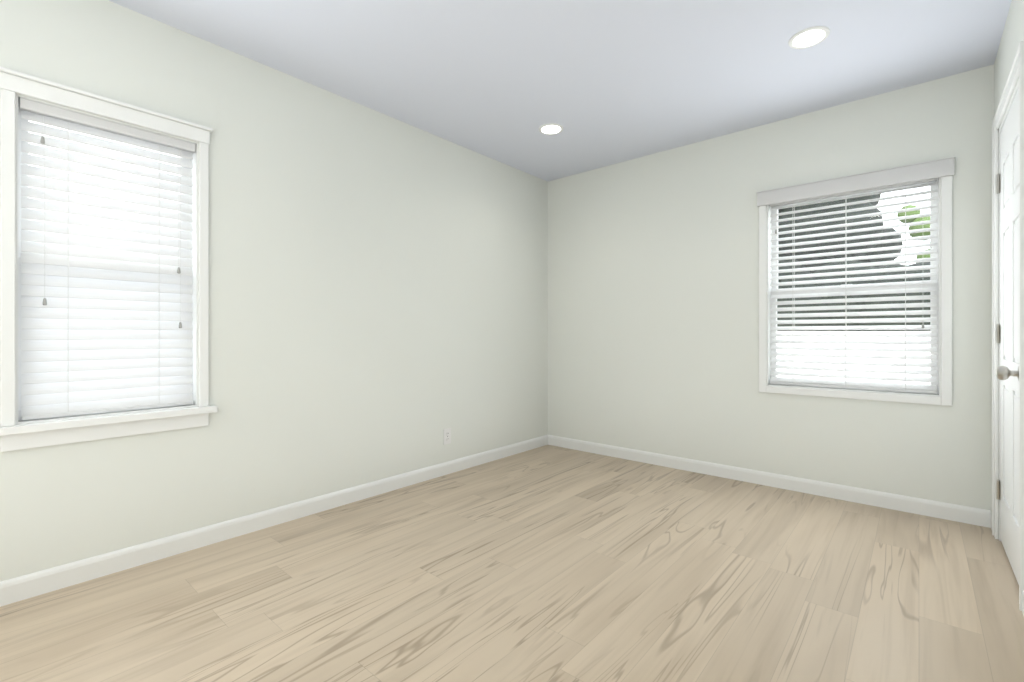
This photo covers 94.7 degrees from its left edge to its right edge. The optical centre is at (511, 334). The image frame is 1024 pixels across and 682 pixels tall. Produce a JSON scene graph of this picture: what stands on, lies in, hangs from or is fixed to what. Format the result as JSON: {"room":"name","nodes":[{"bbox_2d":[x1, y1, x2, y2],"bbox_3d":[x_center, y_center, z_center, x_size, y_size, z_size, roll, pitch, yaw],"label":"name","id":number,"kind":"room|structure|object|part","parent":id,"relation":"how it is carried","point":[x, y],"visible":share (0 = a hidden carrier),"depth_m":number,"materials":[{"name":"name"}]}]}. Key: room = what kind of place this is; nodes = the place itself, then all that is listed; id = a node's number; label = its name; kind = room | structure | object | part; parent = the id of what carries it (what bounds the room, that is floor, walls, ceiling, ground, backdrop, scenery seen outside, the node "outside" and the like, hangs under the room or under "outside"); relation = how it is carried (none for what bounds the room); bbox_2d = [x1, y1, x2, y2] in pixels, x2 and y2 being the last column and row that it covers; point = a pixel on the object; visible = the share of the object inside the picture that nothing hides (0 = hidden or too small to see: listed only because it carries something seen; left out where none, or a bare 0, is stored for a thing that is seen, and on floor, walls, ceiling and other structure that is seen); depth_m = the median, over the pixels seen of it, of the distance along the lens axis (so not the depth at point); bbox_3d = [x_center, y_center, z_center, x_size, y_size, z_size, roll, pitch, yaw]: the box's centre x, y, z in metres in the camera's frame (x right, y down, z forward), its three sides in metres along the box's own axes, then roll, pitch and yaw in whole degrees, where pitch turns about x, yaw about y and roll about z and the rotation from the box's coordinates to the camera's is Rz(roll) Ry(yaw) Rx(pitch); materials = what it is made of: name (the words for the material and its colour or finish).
{"room":"empty bedroom","nodes":[
{"label":"empty bedroom","id":0,"kind":"room"},
{"bbox_2d":[0,0,547,581],"bbox_3d":[-1.142,-0.254,2.792,0.150,2.540,4.638,0,0,41],"label":"wall","id":1,"kind":"structure","parent":0,"point":[378,294],"depth_m":2.63,"materials":[{"name":"paint"}]},
{"bbox_2d":[0,66,212,426],"bbox_3d":[-1.743,-0.327,2.069,0.180,1.341,0.710,0,0,41],"label":"window","id":2,"kind":"structure","parent":1,"relation":"in","point":[113,327],"depth_m":2.00,"materials":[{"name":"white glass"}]},
{"bbox_3d":[-1.773,-0.288,2.095,0.075,1.249,0.590,0,0,41],"label":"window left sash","id":3,"kind":"part","parent":2,"relation":"part of","materials":[{"name":"white plastic"}]},
{"bbox_3d":[-1.724,0.322,2.054,0.044,0.016,0.569,0,0,41],"label":"left window blind bottom rail","id":4,"kind":"part","parent":2,"relation":"part of","materials":[{"name":"white plastic"}]},
{"bbox_2d":[22,109,191,152],"bbox_3d":[-1.726,-0.893,2.055,0.048,0.032,0.573,0,0,41],"label":"blind headrail","id":5,"kind":"object","parent":2,"relation":"attached to","point":[103,129],"visible":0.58,"depth_m":2.02,"materials":[{"name":"white"}]},
{"bbox_2d":[42,116,44,297],"bbox_3d":[-1.849,-0.502,1.863,0.002,0.721,0.008,0,0,41],"label":"blind cord","id":6,"kind":"object","parent":5,"relation":"hanging from","point":[42,116],"depth_m":1.87,"materials":[{"name":"white fabric"}]},
{"bbox_2d":[40,136,44,143],"bbox_3d":[-1.850,-0.769,1.861,0.014,0.029,0.013,0,0,41],"label":"tassel","id":7,"kind":"object","parent":6,"relation":"hanging from","point":[42,140],"depth_m":1.86,"materials":[{"name":"grey plastic"}]},
{"bbox_2d":[67,122,68,411],"bbox_3d":[-1.814,-0.274,1.930,0.002,1.188,0.002,0,0,41],"label":"blind cord","id":8,"kind":"object","parent":5,"relation":"hanging from","point":[68,247],"depth_m":1.93,"materials":[{"name":"white fabric"}]},
{"bbox_2d":[19,98,194,153],"bbox_3d":[-1.719,-0.892,2.049,0.054,0.039,0.581,0,0,41],"label":"blind valance","id":9,"kind":"object","parent":5,"relation":"attached to","point":[34,106],"visible":0.94,"depth_m":2.00,"materials":[{"name":"white"}]},
{"bbox_2d":[157,145,159,402],"bbox_3d":[-1.615,-0.274,2.160,0.002,1.188,0.002,0,0,41],"label":"blind cord","id":10,"kind":"object","parent":5,"relation":"hanging from","point":[159,145],"depth_m":2.16,"materials":[{"name":"white fabric"}]},
{"bbox_2d":[180,150,180,321],"bbox_3d":[-1.553,-0.460,2.206,0.002,0.807,0.008,0,0,41],"label":"blind cord","id":11,"kind":"object","parent":5,"relation":"hanging from","point":[180,150],"depth_m":2.21,"materials":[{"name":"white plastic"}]},
{"bbox_2d":[0,405,217,451],"bbox_3d":[-1.709,0.392,2.040,0.117,0.095,0.742,0,0,41],"label":"sill","id":12,"kind":"structure","parent":1,"relation":"attached to","point":[31,435],"depth_m":1.97,"materials":[{"name":"white wood"}]},
{"bbox_2d":[0,435,547,606],"bbox_3d":[-1.080,0.972,2.739,0.013,0.089,4.338,0,0,41],"label":"baseboard","id":13,"kind":"structure","parent":1,"relation":"attached to","point":[20,588],"depth_m":2.31,"materials":[{"name":"white wood"}]},
{"bbox_2d":[444,428,450,444],"bbox_3d":[-0.472,0.741,3.448,0.008,0.114,0.070,0,0,41],"label":"electrical outlet","id":14,"kind":"object","parent":1,"relation":"attached to","point":[447,435],"visible":1,"depth_m":3.44,"materials":[{"name":"white plastic"}]},
{"bbox_2d":[0,445,1023,681],"bbox_3d":[0.472,1.076,1.401,4.412,0.120,4.638,0,0,41],"label":"floor","id":15,"kind":"structure","parent":0,"point":[548,563],"depth_m":1.84,"materials":[{"name":"brown wood"}]},
{"bbox_2d":[109,0,1011,181],"bbox_3d":[0.018,-1.484,1.792,3.212,0.120,4.638,0,0,41],"label":"ceiling","id":16,"kind":"structure","parent":0,"point":[603,83],"depth_m":2.43,"materials":[{"name":"white paint"}]},
{"bbox_2d":[539,123,562,134],"bbox_3d":[0.270,-1.420,3.262,0.170,0.008,0.170,0,0,41],"label":"recessed light","id":17,"kind":"object","parent":16,"relation":"in","point":[550,128],"visible":1,"depth_m":3.25,"materials":[{"name":"white plastic"}]},
{"bbox_2d":[788,26,829,48],"bbox_3d":[1.421,-1.420,2.261,0.170,0.008,0.170,0,0,41],"label":"recessed light","id":18,"kind":"object","parent":16,"relation":"in","point":[809,37],"visible":1,"depth_m":2.25,"materials":[{"name":"white plastic"}]},
{"bbox_2d":[548,64,993,512],"bbox_3d":[1.483,-0.254,3.492,3.212,2.540,0.150,0,0,41],"label":"wall","id":19,"kind":"structure","parent":0,"point":[653,303],"depth_m":3.30,"materials":[{"name":"paint"}]},
{"bbox_2d":[548,435,990,527],"bbox_3d":[1.430,0.972,3.430,2.886,0.089,0.013,0,0,41],"label":"baseboard","id":20,"kind":"structure","parent":19,"relation":"attached to","point":[955,512],"depth_m":3.05,"materials":[{"name":"white wood"}]},
{"bbox_2d":[759,175,951,405],"bbox_3d":[2.094,-0.284,2.954,0.962,1.346,0.164,0,0,41],"label":"window","id":21,"kind":"structure","parent":19,"relation":"in","point":[894,371],"depth_m":2.87,"materials":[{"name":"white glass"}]},
{"bbox_2d":[770,178,936,207],"bbox_3d":[2.074,-0.884,2.931,0.839,0.032,0.048,0,0,41],"label":"blind headrail","id":22,"kind":"object","parent":21,"relation":"attached to","point":[859,192],"visible":0.46,"depth_m":2.88,"materials":[{"name":"white"}]},
{"bbox_2d":[794,207,794,377],"bbox_3d":[1.815,-0.270,3.125,0.113,1.179,0.045,0,0,14],"label":"blind cord","id":23,"kind":"object","parent":22,"relation":"hanging from","point":[794,207],"depth_m":3.13,"materials":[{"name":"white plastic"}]},
{"bbox_2d":[845,196,846,386],"bbox_3d":[2.073,-0.270,2.929,0.002,1.179,0.049,0,0,41],"label":"blind cord","id":24,"kind":"object","parent":22,"relation":"hanging from","point":[846,284],"depth_m":2.91,"materials":[{"name":"white fabric"}]},
{"bbox_2d":[905,186,905,389],"bbox_3d":[2.295,-0.270,2.712,0.042,1.179,0.096,0,0,-13],"label":"blind cord","id":25,"kind":"object","parent":22,"relation":"hanging from","point":[905,186],"depth_m":2.73,"materials":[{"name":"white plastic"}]},
{"bbox_2d":[770,381,936,393],"bbox_3d":[2.073,0.322,2.929,0.835,0.016,0.044,0,0,41],"label":"rail","id":26,"kind":"object","parent":21,"relation":"attached to","point":[861,387],"visible":0.88,"depth_m":2.87,"materials":[{"name":"white plastic"}]},
{"bbox_3d":[2.114,-0.284,2.977,0.856,1.240,0.075,0,0,41],"label":"window far sash","id":27,"kind":"part","parent":21,"relation":"part of","materials":[{"name":"white plastic"}]},
{"bbox_2d":[756,157,954,206],"bbox_3d":[2.039,-0.918,2.890,0.986,0.097,0.034,0,0,41],"label":"blind valance","id":28,"kind":"object","parent":21,"relation":"attached to","point":[944,167],"visible":1,"depth_m":2.83,"materials":[{"name":"white wood"}]},
{"bbox_2d":[994,0,1023,538],"bbox_3d":[1.177,-0.254,0.793,0.150,2.540,4.638,0,0,41],"label":"wall","id":29,"kind":"structure","parent":0,"point":[1012,37],"depth_m":2.15,"materials":[{"name":"paint"}]},
{"bbox_2d":[996,88,1018,584],"bbox_3d":[2.183,0.005,2.051,0.050,1.997,0.722,0,0,41],"label":"door","id":30,"kind":"structure","parent":29,"relation":"in","point":[1009,324],"depth_m":2.09,"materials":[{"name":"white paint"}]},
{"bbox_3d":[2.396,0.007,2.323,0.016,1.607,0.034,0,0,41],"label":"door right hinges","id":31,"kind":"part","parent":30,"relation":"part of","materials":[{"name":"silver metal"}]},
{"bbox_2d":[996,366,1018,380],"bbox_3d":[1.955,0.151,1.835,0.102,0.066,0.098,0,0,41],"label":"door knob","id":32,"kind":"object","parent":30,"relation":"attached to","point":[1003,372],"depth_m":1.85,"materials":[{"name":"silver metal"}]},
{"bbox_2d":[992,41,1023,610],"bbox_3d":[2.219,-0.032,2.013,0.169,2.095,0.875,0,0,41],"label":"door frame","id":33,"kind":"structure","parent":29,"relation":"attached to","point":[1016,70],"depth_m":2.00,"materials":[{"name":"white wood"}]},
{"bbox_2d":[1022,590,1023,615],"bbox_3d":[0.789,0.972,0.467,0.013,0.089,3.337,0,0,41],"label":"baseboard","id":34,"kind":"structure","parent":29,"relation":"attached to","point":[1023,602],"depth_m":1.72,"materials":[{"name":"white"}]},
{"label":"outside","id":35,"kind":"structure","parent":0,"visible":0},
{"bbox_2d":[29,121,929,384],"bbox_3d":[6.530,-1.234,7.573,60.000,5.500,60.000,0,0,41],"label":"garden","id":36,"kind":"object","parent":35,"point":[850,262],"depth_m":5.57,"materials":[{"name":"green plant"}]}
]}

